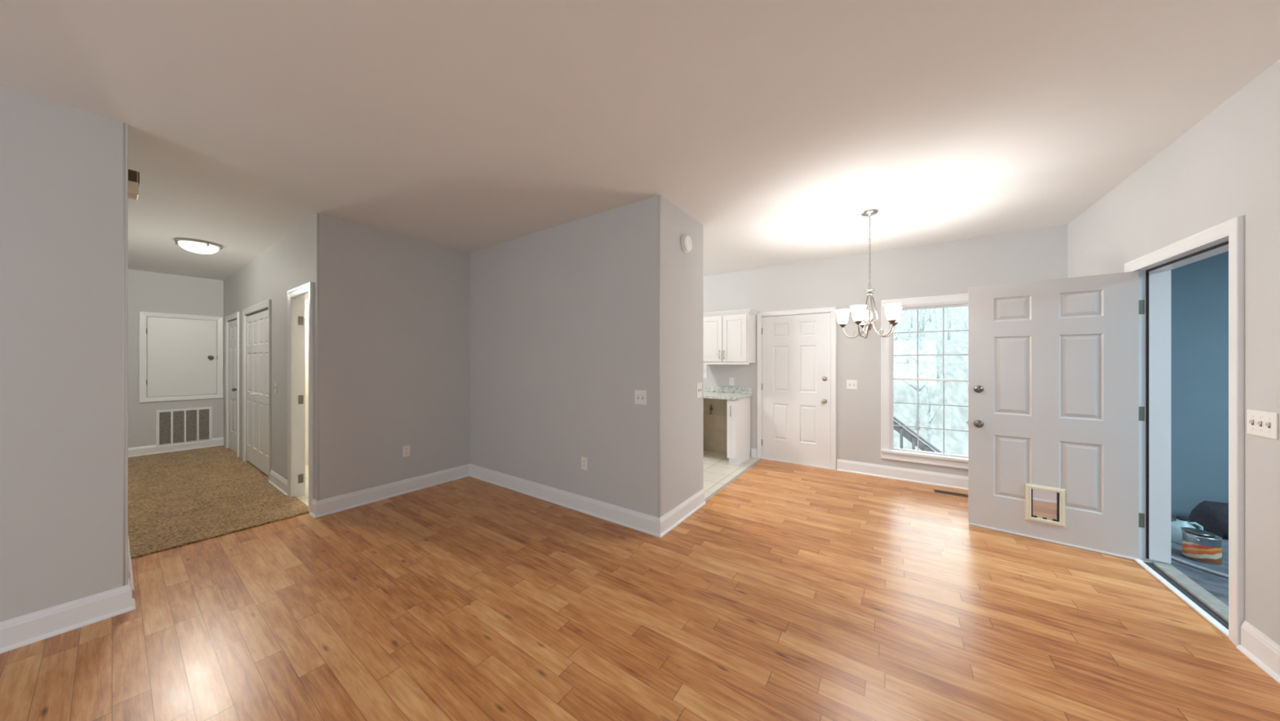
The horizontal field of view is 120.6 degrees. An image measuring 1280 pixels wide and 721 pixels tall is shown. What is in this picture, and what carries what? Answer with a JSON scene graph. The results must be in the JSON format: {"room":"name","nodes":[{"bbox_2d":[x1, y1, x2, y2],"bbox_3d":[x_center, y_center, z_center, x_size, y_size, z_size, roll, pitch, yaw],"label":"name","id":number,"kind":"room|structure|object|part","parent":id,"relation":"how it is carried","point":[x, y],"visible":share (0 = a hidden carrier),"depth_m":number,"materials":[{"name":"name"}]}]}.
{"room":"empty living room","nodes":[
{"label":"empty living room","id":0,"kind":"room"},
{"bbox_2d":[0,84,127,622],"bbox_3d":[-3.857,0.033,0.751,0.120,2.735,3.250,0,0,35],"label":"wall","id":1,"kind":"structure","parent":0,"point":[61,164],"depth_m":1.88,"materials":[{"name":"beige paint"}]},
{"bbox_2d":[0,577,136,653],"bbox_3d":[-3.834,1.329,0.752,0.137,0.142,3.277,0,0,35],"label":"baseboard","id":2,"kind":"structure","parent":1,"relation":"attached to","point":[30,628],"depth_m":1.89,"materials":[{"name":"white paint"}]},
{"bbox_2d":[122,122,128,586],"bbox_3d":[-2.900,0.033,2.051,0.025,2.734,0.025,0,0,35],"label":"trim","id":3,"kind":"structure","parent":1,"relation":"attached to","point":[123,123],"depth_m":2.04,"materials":[{"name":"beige paint"}]},
{"bbox_2d":[128,269,223,447],"bbox_3d":[-7.239,0.033,5.673,0.120,2.735,1.000,0,0,35],"label":"wall","id":4,"kind":"structure","parent":0,"point":[148,291],"depth_m":5.51,"materials":[{"name":"beige paint"}]},
{"bbox_2d":[138,311,222,402],"bbox_3d":[-7.108,-0.060,5.686,0.080,1.340,0.820,0,0,35],"label":"access door","id":5,"kind":"structure","parent":4,"relation":"in","point":[181,353],"depth_m":5.67,"materials":[{"name":"white paint"}]},
{"bbox_2d":[155,406,212,448],"bbox_3d":[-7.125,1.032,5.715,0.018,0.585,0.550,0,0,35],"label":"air vent","id":6,"kind":"object","parent":4,"relation":"in","point":[182,424],"visible":1,"depth_m":5.71,"materials":[{"name":"white metal"}]},
{"bbox_2d":[128,444,309,559],"bbox_3d":[-5.249,1.395,4.309,4.704,0.014,1.020,0,0,35],"label":"floor","id":7,"kind":"structure","parent":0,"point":[176,499],"depth_m":3.67,"materials":[{"name":"beige carpet"}]},
{"bbox_2d":[223,213,331,500],"bbox_3d":[-4.929,0.033,4.745,4.975,2.735,0.100,0,0,35],"label":"wall","id":8,"kind":"structure","parent":0,"point":[291,262],"depth_m":3.89,"materials":[{"name":"beige paint"}]},
{"bbox_2d":[128,436,287,591],"bbox_3d":[-5.001,1.329,4.126,5.320,0.142,1.000,0,0,35],"label":"baseboard","id":9,"kind":"structure","parent":8,"relation":"attached to","point":[151,449],"depth_m":5.38,"materials":[{"name":"white paint"}]},
{"bbox_2d":[225,311,239,457],"bbox_3d":[-6.236,0.343,5.575,0.990,2.115,0.020,0,0,35],"label":"door frame","id":10,"kind":"structure","parent":8,"relation":"attached to","point":[236,315],"depth_m":5.39,"materials":[{"name":"white paint"}]},
{"bbox_2d":[229,319,236,453],"bbox_3d":[-6.232,0.379,5.581,0.832,2.015,0.102,0,0,35],"label":"door","id":11,"kind":"structure","parent":8,"relation":"in","point":[233,324],"depth_m":5.66,"materials":[{"name":"white paint"}]},
{"bbox_2d":[242,299,271,480],"bbox_3d":[-4.904,0.343,4.654,1.510,2.115,0.020,0,0,35],"label":"door frame","id":12,"kind":"structure","parent":8,"relation":"attached to","point":[267,303],"depth_m":4.73,"materials":[{"name":"white paint"}]},
{"bbox_2d":[246,309,268,475],"bbox_3d":[-4.904,0.378,4.656,1.349,1.985,0.097,0,0,35],"label":"door","id":13,"kind":"structure","parent":8,"relation":"in","point":[257,324],"depth_m":4.65,"materials":[{"name":"white paint"}]},
{"bbox_2d":[287,281,312,512],"bbox_3d":[-3.300,0.337,3.606,0.762,2.126,0.120,0,0,35],"label":"door frame","id":14,"kind":"structure","parent":8,"relation":"attached to","point":[299,302],"depth_m":3.75,"materials":[{"name":"white paint"}]},
{"bbox_2d":[297,315,303,483],"bbox_3d":[-3.525,0.400,3.792,0.003,1.730,0.040,0,0,35],"label":"hinge","id":15,"kind":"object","parent":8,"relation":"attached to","point":[300,319],"depth_m":3.79,"materials":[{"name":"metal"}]},
{"bbox_2d":[318,213,319,500],"bbox_3d":[-2.914,0.033,3.305,0.025,2.734,0.025,0,0,35],"label":"trim","id":16,"kind":"structure","parent":8,"relation":"attached to","point":[318,213],"depth_m":3.30,"materials":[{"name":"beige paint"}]},
{"bbox_2d":[305,299,308,465],"bbox_3d":[-4.350,0.033,5.226,0.100,2.735,1.350,0,0,35],"label":"wall","id":17,"kind":"structure","parent":0,"point":[306,300],"depth_m":4.92,"materials":[{"name":"paint"}]},
{"bbox_2d":[305,311,308,318],"bbox_3d":[-4.402,-0.623,4.927,0.155,0.115,0.360,0,0,35],"label":"vanity light","id":18,"kind":"object","parent":17,"relation":"attached to","point":[306,313],"visible":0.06,"depth_m":4.91,"materials":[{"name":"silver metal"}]},
{"bbox_2d":[331,217,470,497],"bbox_3d":[-2.520,0.033,3.961,0.120,2.735,1.350,0,0,35],"label":"wall","id":19,"kind":"structure","parent":0,"point":[401,304],"depth_m":3.80,"materials":[{"name":"beige paint"}]},
{"bbox_2d":[402,444,409,457],"bbox_3d":[-2.489,0.958,3.891,0.009,0.117,0.072,0,0,35],"label":"power outlet","id":20,"kind":"object","parent":19,"relation":"attached to","point":[406,449],"visible":1,"depth_m":3.89,"materials":[{"name":"white plastic"}]},
{"bbox_2d":[470,195,667,517],"bbox_3d":[-0.979,0.033,3.789,2.850,2.735,0.120,0,0,35],"label":"wall","id":21,"kind":"structure","parent":0,"point":[564,317],"depth_m":3.45,"materials":[{"name":"beige paint"}]},
{"bbox_2d":[309,463,706,537],"bbox_3d":[-1.158,1.329,3.710,3.614,0.142,1.317,0,0,7],"label":"baseboard","id":22,"kind":"structure","parent":21,"relation":"attached to","point":[644,522],"depth_m":3.50,"materials":[{"name":"white paint"}]},
{"bbox_2d":[581,456,587,470],"bbox_3d":[-0.518,0.950,3.392,0.072,0.117,0.009,0,0,35],"label":"power outlet","id":23,"kind":"object","parent":21,"relation":"attached to","point":[584,460],"visible":1,"depth_m":3.39,"materials":[{"name":"white plastic"}]},
{"bbox_2d":[635,390,646,404],"bbox_3d":[0.002,0.300,3.027,0.118,0.117,0.018,0,0,35],"label":"light switch","id":24,"kind":"object","parent":21,"relation":"attached to","point":[640,395],"visible":1,"depth_m":3.02,"materials":[{"name":"white plastic"}]},
{"bbox_2d":[657,195,661,517],"bbox_3d":[0.156,0.033,2.945,0.025,2.734,0.025,0,0,35],"label":"trim","id":25,"kind":"structure","parent":21,"relation":"attached to","point":[658,195],"depth_m":2.94,"materials":[{"name":"beige paint"}]},
{"bbox_2d":[0,0,1279,280],"bbox_3d":[-2.553,-1.395,3.060,10.800,0.120,8.790,0,0,35],"label":"ceiling","id":26,"kind":"structure","parent":0,"point":[469,126],"depth_m":1.93,"materials":[{"name":"paint"}]},
{"bbox_2d":[173,237,222,253],"bbox_3d":[-4.987,-1.279,4.128,0.356,0.112,0.356,0,0,35],"label":"ceiling light","id":27,"kind":"object","parent":26,"relation":"attached to","point":[196,246],"visible":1,"depth_m":4.05,"materials":[{"name":"white glass"}]},
{"bbox_3d":[-4.987,-1.268,4.128,0.300,0.090,0.300,0,0,35],"label":"lamp shade","id":28,"kind":"part","parent":27,"relation":"part of","materials":[{"name":"white glass"}]},
{"bbox_2d":[835,208,902,338],"bbox_3d":[2.043,-0.772,3.262,0.513,1.126,0.533,0,0,-35],"label":"chandelier","id":29,"kind":"object","parent":26,"relation":"hanging from","point":[860,316],"visible":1,"depth_m":3.25,"materials":[{"name":"silver metal"}]},
{"bbox_3d":[1.890,-0.411,3.402,0.128,0.132,0.128,0,0,35],"label":"lamp shade","id":30,"kind":"part","parent":29,"relation":"part of","materials":[{"name":"white glass"}]},
{"bbox_3d":[1.964,-0.273,3.345,0.197,0.128,0.011,0,0,37],"label":"arm","id":31,"kind":"part","parent":29,"relation":"part of","materials":[{"name":"silver metal"}]},
{"bbox_3d":[1.885,-0.411,3.151,0.128,0.132,0.128,0,0,35],"label":"lamp shade","id":32,"kind":"part","parent":29,"relation":"part of","materials":[{"name":"white glass"}]},
{"bbox_3d":[1.962,-0.274,3.205,0.197,0.127,0.011,0,0,-35],"label":"arm","id":33,"kind":"part","parent":29,"relation":"part of","materials":[{"name":"silver metal"}]},
{"bbox_3d":[2.129,-0.411,3.475,0.128,0.132,0.128,0,0,35],"label":"lamp shade","id":34,"kind":"part","parent":29,"relation":"part of","materials":[{"name":"white glass"}]},
{"bbox_3d":[2.060,-0.985,3.273,0.015,0.632,0.014,0,0,-10],"label":"chain","id":35,"kind":"part","parent":29,"relation":"part of","materials":[{"name":"silver metal"}]},
{"bbox_3d":[2.095,-0.273,3.159,0.011,0.128,0.197,0,0,-17],"label":"arm","id":36,"kind":"part","parent":29,"relation":"part of","materials":[{"name":"silver metal"}]},
{"bbox_3d":[2.179,-0.274,3.271,0.197,0.128,0.011,0,0,1],"label":"arm","id":37,"kind":"part","parent":29,"relation":"part of","materials":[{"name":"silver metal"}]},
{"bbox_3d":[2.122,-0.411,3.070,0.128,0.132,0.128,0,0,35],"label":"lamp shade","id":38,"kind":"part","parent":29,"relation":"part of","materials":[{"name":"white glass"}]},
{"bbox_3d":[2.273,-0.411,3.270,0.128,0.132,0.128,0,0,35],"label":"lamp shade","id":39,"kind":"part","parent":29,"relation":"part of","materials":[{"name":"white glass"}]},
{"bbox_2d":[0,450,1279,720],"bbox_3d":[-3.038,1.420,3.413,11.760,0.040,8.560,0,0,35],"label":"floor","id":40,"kind":"structure","parent":0,"point":[796,592],"depth_m":1.94,"materials":[{"name":"brown wood"}]},
{"bbox_2d":[727,396,750,465],"bbox_3d":[1.376,0.958,5.091,0.126,0.885,0.640,0,0,35],"label":"base cabinet","id":41,"kind":"object","parent":40,"relation":"on","point":[738,411],"visible":0.91,"depth_m":4.93,"materials":[{"name":"white paint"}]},
{"bbox_3d":[1.217,0.908,4.861,0.114,0.760,0.019,0,0,35],"label":"cabinet door","id":42,"kind":"part","parent":41,"relation":"part of","materials":[{"name":"white paint"}]},
{"bbox_2d":[933,488,968,497],"bbox_3d":[3.288,1.397,3.860,0.280,0.005,0.090,0,0,35],"label":"floor vent","id":43,"kind":"object","parent":40,"relation":"in","point":[935,490],"visible":0.87,"depth_m":3.85,"materials":[{"name":"brown metal"}]},
{"bbox_3d":[0.445,0.957,5.734,0.910,0.885,0.640,0,0,35],"label":"base cabinet","id":44,"kind":"object","parent":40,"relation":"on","visible":0},
{"bbox_2d":[703,386,752,399],"bbox_3d":[0.758,0.452,5.539,1.708,0.124,0.645,0,0,35],"label":"countertop","id":45,"kind":"structure","parent":44,"relation":"on","point":[709,392],"depth_m":5.34,"materials":[{"name":"stone"}]},
{"bbox_2d":[667,200,703,511],"bbox_3d":[0.377,0.033,3.350,0.120,2.735,0.700,0,0,35],"label":"wall","id":46,"kind":"structure","parent":0,"point":[685,270],"depth_m":3.28,"materials":[{"name":"beige paint"}]},
{"bbox_2d":[680,234,692,253],"bbox_3d":[0.422,-1.052,3.270,0.045,0.160,0.160,0,0,35],"label":"smoke detector","id":47,"kind":"object","parent":46,"relation":"attached to","point":[686,241],"visible":1,"depth_m":3.23,"materials":[{"name":"white plastic"}]},
{"bbox_2d":[696,382,702,398],"bbox_3d":[0.579,0.280,3.521,0.018,0.145,0.118,0,0,35],"label":"light switch","id":48,"kind":"object","parent":46,"relation":"attached to","point":[699,385],"visible":1,"depth_m":3.51,"materials":[{"name":"white plastic"}]},
{"bbox_2d":[704,457,762,501],"bbox_3d":[1.177,1.397,4.423,0.036,0.006,1.975,0,0,35],"label":"trim","id":49,"kind":"structure","parent":46,"relation":"attached to","point":[760,459],"depth_m":4.23,"materials":[{"name":"metal"}]},
{"bbox_2d":[703,224,1067,475],"bbox_3d":[1.886,0.033,5.243,5.980,2.735,0.150,0,0,35],"label":"wall","id":50,"kind":"structure","parent":0,"point":[952,267],"depth_m":4.51,"materials":[{"name":"beige paint"}]},
{"bbox_2d":[703,364,706,377],"bbox_3d":[1.029,0.157,5.738,0.042,0.206,0.009,0,0,35],"label":"power outlet","id":51,"kind":"object","parent":50,"relation":"attached to","point":[704,365],"visible":0.81,"depth_m":5.73,"materials":[{"name":"white plastic"}]},
{"bbox_2d":[703,413,727,453],"bbox_3d":[1.255,1.113,5.566,0.610,0.575,0.034,0,0,35],"label":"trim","id":52,"kind":"structure","parent":50,"relation":"attached to","point":[715,426],"depth_m":5.61,"materials":[{"name":"brown wood"}]},
{"bbox_2d":[703,398,727,415],"bbox_3d":[1.259,0.808,5.572,0.610,0.584,0.019,0,0,35],"label":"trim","id":53,"kind":"structure","parent":50,"relation":"attached to","point":[719,406],"depth_m":5.62,"materials":[{"name":"brown wood"}]},
{"bbox_2d":[703,386,752,393],"bbox_3d":[0.935,0.433,5.795,1.708,0.086,0.022,0,0,35],"label":"backsplash","id":54,"kind":"structure","parent":50,"relation":"attached to","point":[708,388],"depth_m":5.50,"materials":[{"name":"stone"}]},
{"bbox_2d":[703,308,758,364],"bbox_3d":[1.261,-0.334,5.353,0.837,0.763,0.372,0,0,35],"label":"upper cabinet","id":55,"kind":"object","parent":50,"relation":"attached to","point":[729,335],"visible":0.8,"depth_m":5.19,"materials":[{"name":"white paint"}]},
{"bbox_3d":[1.027,-0.315,5.338,0.365,0.640,0.019,0,0,35],"label":"cabinet door","id":56,"kind":"part","parent":55,"relation":"part of","materials":[{"name":"white paint"}]},
{"bbox_3d":[1.264,-0.685,5.358,0.837,0.060,0.362,0,0,35],"label":"crown moulding","id":57,"kind":"part","parent":55,"relation":"part of","materials":[{"name":"white paint"}]},
{"bbox_3d":[1.328,-0.315,5.130,0.338,0.640,0.019,0,0,35],"label":"cabinet door","id":58,"kind":"part","parent":55,"relation":"part of","materials":[{"name":"white paint"}]},
{"bbox_2d":[728,377,733,385],"bbox_3d":[1.380,0.305,5.496,0.072,0.117,0.009,0,0,35],"label":"power outlet","id":59,"kind":"object","parent":50,"relation":"attached to","point":[731,379],"visible":1,"depth_m":5.49,"materials":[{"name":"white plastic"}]},
{"bbox_2d":[751,448,756,457],"bbox_3d":[1.658,1.335,5.300,0.080,0.130,0.014,0,0,35],"label":"baseboard","id":60,"kind":"structure","parent":50,"relation":"attached to","point":[753,451],"depth_m":5.30,"materials":[{"name":"white paint"}]},
{"bbox_2d":[756,306,835,470],"bbox_3d":[2.152,0.350,5.047,1.010,2.100,0.170,0,0,35],"label":"door frame","id":61,"kind":"structure","parent":50,"relation":"attached to","point":[832,309],"depth_m":4.98,"materials":[{"name":"white paint"}]},
{"bbox_2d":[761,312,831,467],"bbox_3d":[2.108,0.378,4.994,0.890,2.020,0.111,0,0,35],"label":"door","id":62,"kind":"structure","parent":50,"relation":"in","point":[796,385],"depth_m":4.98,"materials":[{"name":"white paint"}]},
{"bbox_2d":[762,457,831,469],"bbox_3d":[2.127,1.395,5.011,0.890,0.011,0.066,0,0,35],"label":"door threshold","id":63,"kind":"structure","parent":50,"relation":"attached to","point":[762,458],"depth_m":4.96,"materials":[{"name":"white paint"}]},
{"bbox_2d":[846,379,857,389],"bbox_3d":[2.669,0.295,4.599,0.118,0.117,0.018,0,0,35],"label":"light switch","id":64,"kind":"object","parent":50,"relation":"attached to","point":[851,384],"visible":1,"depth_m":4.60,"materials":[{"name":"white plastic"}]},
{"bbox_2d":[880,293,968,469],"bbox_3d":[3.350,0.220,4.204,0.960,1.912,0.195,0,0,35],"label":"window","id":65,"kind":"structure","parent":50,"relation":"in","point":[888,451],"depth_m":4.31,"materials":[{"name":"white paint"}]},
{"bbox_3d":[3.318,1.080,4.158,0.960,0.028,0.085,0,0,35],"label":"sill","id":66,"kind":"part","parent":65,"relation":"part of","materials":[{"name":"white paint"}]},
{"bbox_3d":[3.380,-0.204,4.247,0.752,0.864,0.035,0,0,35],"label":"sash","id":67,"kind":"part","parent":65,"relation":"part of","materials":[{"name":"white paint"}]},
{"bbox_3d":[3.358,0.639,4.216,0.752,0.874,0.035,0,0,35],"label":"sash","id":68,"kind":"part","parent":65,"relation":"part of","materials":[{"name":"clear glass"}]},
{"bbox_2d":[836,458,1057,503],"bbox_3d":[3.045,1.329,3.679,1.995,0.142,1.105,0,0,35],"label":"baseboard","id":69,"kind":"structure","parent":50,"relation":"attached to","point":[953,481],"depth_m":4.23,"materials":[{"name":"white paint"}]},
{"bbox_2d":[1067,59,1279,645],"bbox_3d":[1.821,0.033,0.023,0.150,2.735,8.510,0,0,35],"label":"wall","id":70,"kind":"structure","parent":0,"point":[1226,166],"depth_m":1.78,"materials":[{"name":"beige paint"}]},
{"bbox_2d":[966,271,1138,559],"bbox_3d":[3.161,0.383,2.860,0.897,2.026,0.178,0,0,40],"label":"door","id":71,"kind":"structure","parent":70,"relation":"in","point":[1053,364],"depth_m":2.79,"materials":[{"name":"grey paint"}]},
{"bbox_3d":[2.876,0.529,3.102,0.062,0.062,0.178,0,0,40],"label":"handle","id":72,"kind":"part","parent":71,"relation":"part of","materials":[{"name":"silver metal"}]},
{"bbox_3d":[3.165,1.117,2.856,0.212,0.288,0.072,0,0,40],"label":"pet door frame","id":73,"kind":"part","parent":71,"relation":"part of","materials":[{"name":"beige plastic"}]},
{"bbox_2d":[1134,558,1228,637],"bbox_3d":[3.246,1.393,2.211,0.030,0.014,0.910,0,0,35],"label":"trim","id":74,"kind":"structure","parent":70,"relation":"attached to","point":[1221,628],"depth_m":2.13,"materials":[{"name":"white paint"}]},
{"bbox_2d":[1124,215,1244,645],"bbox_3d":[3.300,0.345,2.175,0.175,2.110,1.060,0,0,35],"label":"door frame","id":75,"kind":"structure","parent":70,"relation":"attached to","point":[1159,279],"depth_m":2.49,"materials":[{"name":"white paint"}]},
{"bbox_2d":[1142,560,1228,629],"bbox_3d":[3.282,1.421,2.187,0.057,0.029,0.910,0,0,35],"label":"trim","id":76,"kind":"structure","parent":70,"relation":"attached to","point":[1202,606],"depth_m":2.18,"materials":[{"name":"rubber"}]},
{"bbox_2d":[1146,240,1228,559],"bbox_3d":[3.290,0.372,2.181,0.013,2.015,0.910,0,0,35],"label":"trim","id":77,"kind":"structure","parent":70,"relation":"attached to","point":[1227,242],"depth_m":2.55,"materials":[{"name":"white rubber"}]},
{"bbox_2d":[1151,560,1228,622],"bbox_3d":[3.341,1.420,2.146,0.085,0.060,0.910,0,0,35],"label":"sill","id":78,"kind":"structure","parent":70,"relation":"attached to","point":[1218,606],"depth_m":2.22,"materials":[{"name":"metal"}]},
{"bbox_2d":[1235,620,1279,683],"bbox_3d":[1.127,1.329,-0.825,0.027,0.142,6.325,0,0,35],"label":"baseboard","id":79,"kind":"structure","parent":70,"relation":"attached to","point":[1264,651],"depth_m":1.68,"materials":[{"name":"white paint"}]},
{"bbox_2d":[1246,408,1278,439],"bbox_3d":[2.873,0.290,1.692,0.018,0.117,0.166,0,0,35],"label":"light switch","id":80,"kind":"object","parent":70,"relation":"attached to","point":[1259,423],"visible":1,"depth_m":1.68,"materials":[{"name":"white plastic"}]},
{"bbox_2d":[1142,516,1228,605],"bbox_3d":[4.719,1.480,0.883,3.640,0.060,4.420,0,0,35],"label":"floor","id":81,"kind":"structure","parent":0,"point":[1217,585],"depth_m":2.51,"materials":[{"name":"concrete"}]},
{"bbox_2d":[1171,515,1203,544],"bbox_3d":[4.336,1.347,2.915,0.146,0.205,0.136,0,0,-5],"label":"plastic jug","id":82,"kind":"object","parent":81,"relation":"on","point":[1176,533],"visible":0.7,"depth_m":2.90,"materials":[{"name":"white plastic"}]},
{"bbox_3d":[4.383,1.321,2.878,0.071,0.100,0.018,0,0,35],"label":"handle","id":83,"kind":"part","parent":82,"relation":"part of","materials":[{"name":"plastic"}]},
{"bbox_2d":[1171,555,1228,577],"bbox_3d":[4.367,1.438,2.319,1.234,0.022,0.586,0,0,23],"label":"hose","id":84,"kind":"object","parent":81,"relation":"on","point":[1218,573],"visible":0.43,"depth_m":2.53,"materials":[{"name":"white plastic"}]},
{"bbox_2d":[1180,526,1222,564],"bbox_3d":[4.106,1.349,2.671,0.168,0.203,0.168,0,0,35],"label":"paint can","id":85,"kind":"object","parent":81,"relation":"on","point":[1200,545],"visible":1,"depth_m":2.63,"materials":[{"name":"metal"}]},
{"bbox_3d":[4.082,1.275,2.704,0.172,0.055,0.087,0,0,-34],"label":"wire handle","id":86,"kind":"part","parent":85,"relation":"part of","materials":[{"name":"silver metal"}]},
{"bbox_3d":[4.102,1.254,2.681,0.132,0.013,0.132,0,0,35],"label":"lid","id":87,"kind":"part","parent":85,"relation":"part of","materials":[{"name":"silver metal"}]},
{"bbox_2d":[1188,500,1228,539],"bbox_3d":[5.169,1.287,2.905,0.800,0.326,0.403,0,0,32],"label":"tool bag","id":88,"kind":"object","parent":81,"relation":"on","point":[1213,516],"visible":0.22,"depth_m":3.07,"materials":[{"name":"grey fabric"}]},
{"bbox_2d":[1171,251,1228,519],"bbox_3d":[6.046,0.150,2.714,3.740,2.700,0.100,0,0,35],"label":"wall","id":89,"kind":"structure","parent":0,"point":[1200,288],"depth_m":3.32,"materials":[{"name":"blue paint"}]},
{"bbox_3d":[-5.311,0.032,3.660,5.580,2.735,0.120,0,0,35],"label":"wall","id":90,"kind":"structure","parent":0,"visible":0},
{"bbox_2d":[128,168,139,199],"bbox_3d":[-3.051,-1.062,2.196,0.124,0.145,0.043,0,0,35],"label":"box","id":91,"kind":"object","parent":90,"relation":"attached to","point":[133,175],"visible":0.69,"depth_m":2.17,"materials":[{"name":"beige plastic"}]},
{"bbox_2d":[128,168,139,185],"bbox_3d":[-3.043,-1.096,2.193,0.109,0.064,0.039,0,0,35],"label":"grille","id":92,"kind":"object","parent":91,"relation":"attached to","point":[133,175],"depth_m":2.16,"materials":[{"name":"brown plastic"}]},
{"label":"outside","id":93,"kind":"structure","parent":0,"visible":0},
{"bbox_2d":[893,306,1142,560],"bbox_3d":[16.443,-2.363,22.028,46.000,10.119,44.000,0,0,35],"label":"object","id":94,"kind":"structure","parent":93,"point":[956,442],"depth_m":14.45,"materials":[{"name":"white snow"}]},
{"bbox_2d":[893,311,903,339],"bbox_3d":[14.734,-4.996,21.210,1.373,7.846,1.813,0,0,39],"label":"bare tree","id":95,"kind":"object","parent":94,"relation":"on","point":[895,326],"visible":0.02,"depth_m":21.09,"materials":[{"name":"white plant"}]},
{"bbox_2d":[893,309,911,370],"bbox_3d":[9.382,-1.642,13.733,1.497,6.479,1.134,0,0,35],"label":"bare tree","id":96,"kind":"object","parent":94,"relation":"on","point":[911,309],"visible":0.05,"depth_m":13.38,"materials":[{"name":"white plant"}]},
{"bbox_2d":[893,309,915,363],"bbox_3d":[12.291,-3.349,16.985,1.215,7.213,1.336,0,0,10],"label":"bare tree","id":97,"kind":"object","parent":94,"relation":"on","point":[907,322],"visible":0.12,"depth_m":16.89,"materials":[{"name":"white plant"}]},
{"bbox_2d":[911,309,912,327],"bbox_3d":[17.882,-6.139,24.263,1.388,8.244,1.526,0,0,39],"label":"bare tree","id":98,"kind":"object","parent":94,"relation":"on","point":[912,309],"visible":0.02,"depth_m":24.11,"materials":[{"name":"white plant"}]},
{"bbox_2d":[893,307,942,430],"bbox_3d":[8.538,-1.676,11.095,1.392,7.953,1.838,0,0,-23],"label":"bare tree","id":99,"kind":"object","parent":94,"relation":"on","point":[919,310],"visible":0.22,"depth_m":11.06,"materials":[{"name":"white plant"}]},
{"bbox_2d":[893,416,942,453],"bbox_3d":[3.706,1.380,5.097,2.790,3.253,0.120,0,0,35],"label":"stair railing","id":100,"kind":"object","parent":94,"relation":"on","point":[901,430],"visible":0.08,"depth_m":5.02,"materials":[{"name":"brown wood"}]},
{"bbox_2d":[903,307,937,350],"bbox_3d":[13.976,-4.798,18.247,2.060,8.916,1.560,0,0,35],"label":"bare tree","id":101,"kind":"object","parent":94,"relation":"on","point":[920,333],"visible":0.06,"depth_m":18.26,"materials":[{"name":"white plant"}]},
{"bbox_2d":[893,308,950,448],"bbox_3d":[5.870,-0.836,7.610,1.143,6.787,1.257,0,0,28],"label":"bare tree","id":102,"kind":"object","parent":94,"relation":"on","point":[929,420],"visible":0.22,"depth_m":7.52,"materials":[{"name":"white plant"}]},
{"bbox_2d":[919,307,951,378],"bbox_3d":[11.762,-2.199,14.572,1.038,6.164,1.141,0,0,43],"label":"bare tree","id":103,"kind":"object","parent":94,"relation":"on","point":[935,320],"visible":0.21,"depth_m":14.46,"materials":[{"name":"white plant"}]},
{"bbox_2d":[946,306,950,339],"bbox_3d":[16.783,-4.991,19.808,1.119,7.961,0.942,0,0,7],"label":"bare tree","id":104,"kind":"object","parent":94,"relation":"on","point":[948,328],"visible":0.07,"depth_m":19.74,"materials":[{"name":"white plant"}]},
{"bbox_2d":[946,307,951,328],"bbox_3d":[19.317,-5.377,22.711,1.566,6.989,1.276,0,0,-32],"label":"bare tree","id":105,"kind":"object","parent":94,"relation":"on","point":[946,308],"visible":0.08,"depth_m":22.82,"materials":[{"name":"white plant"}]}
]}

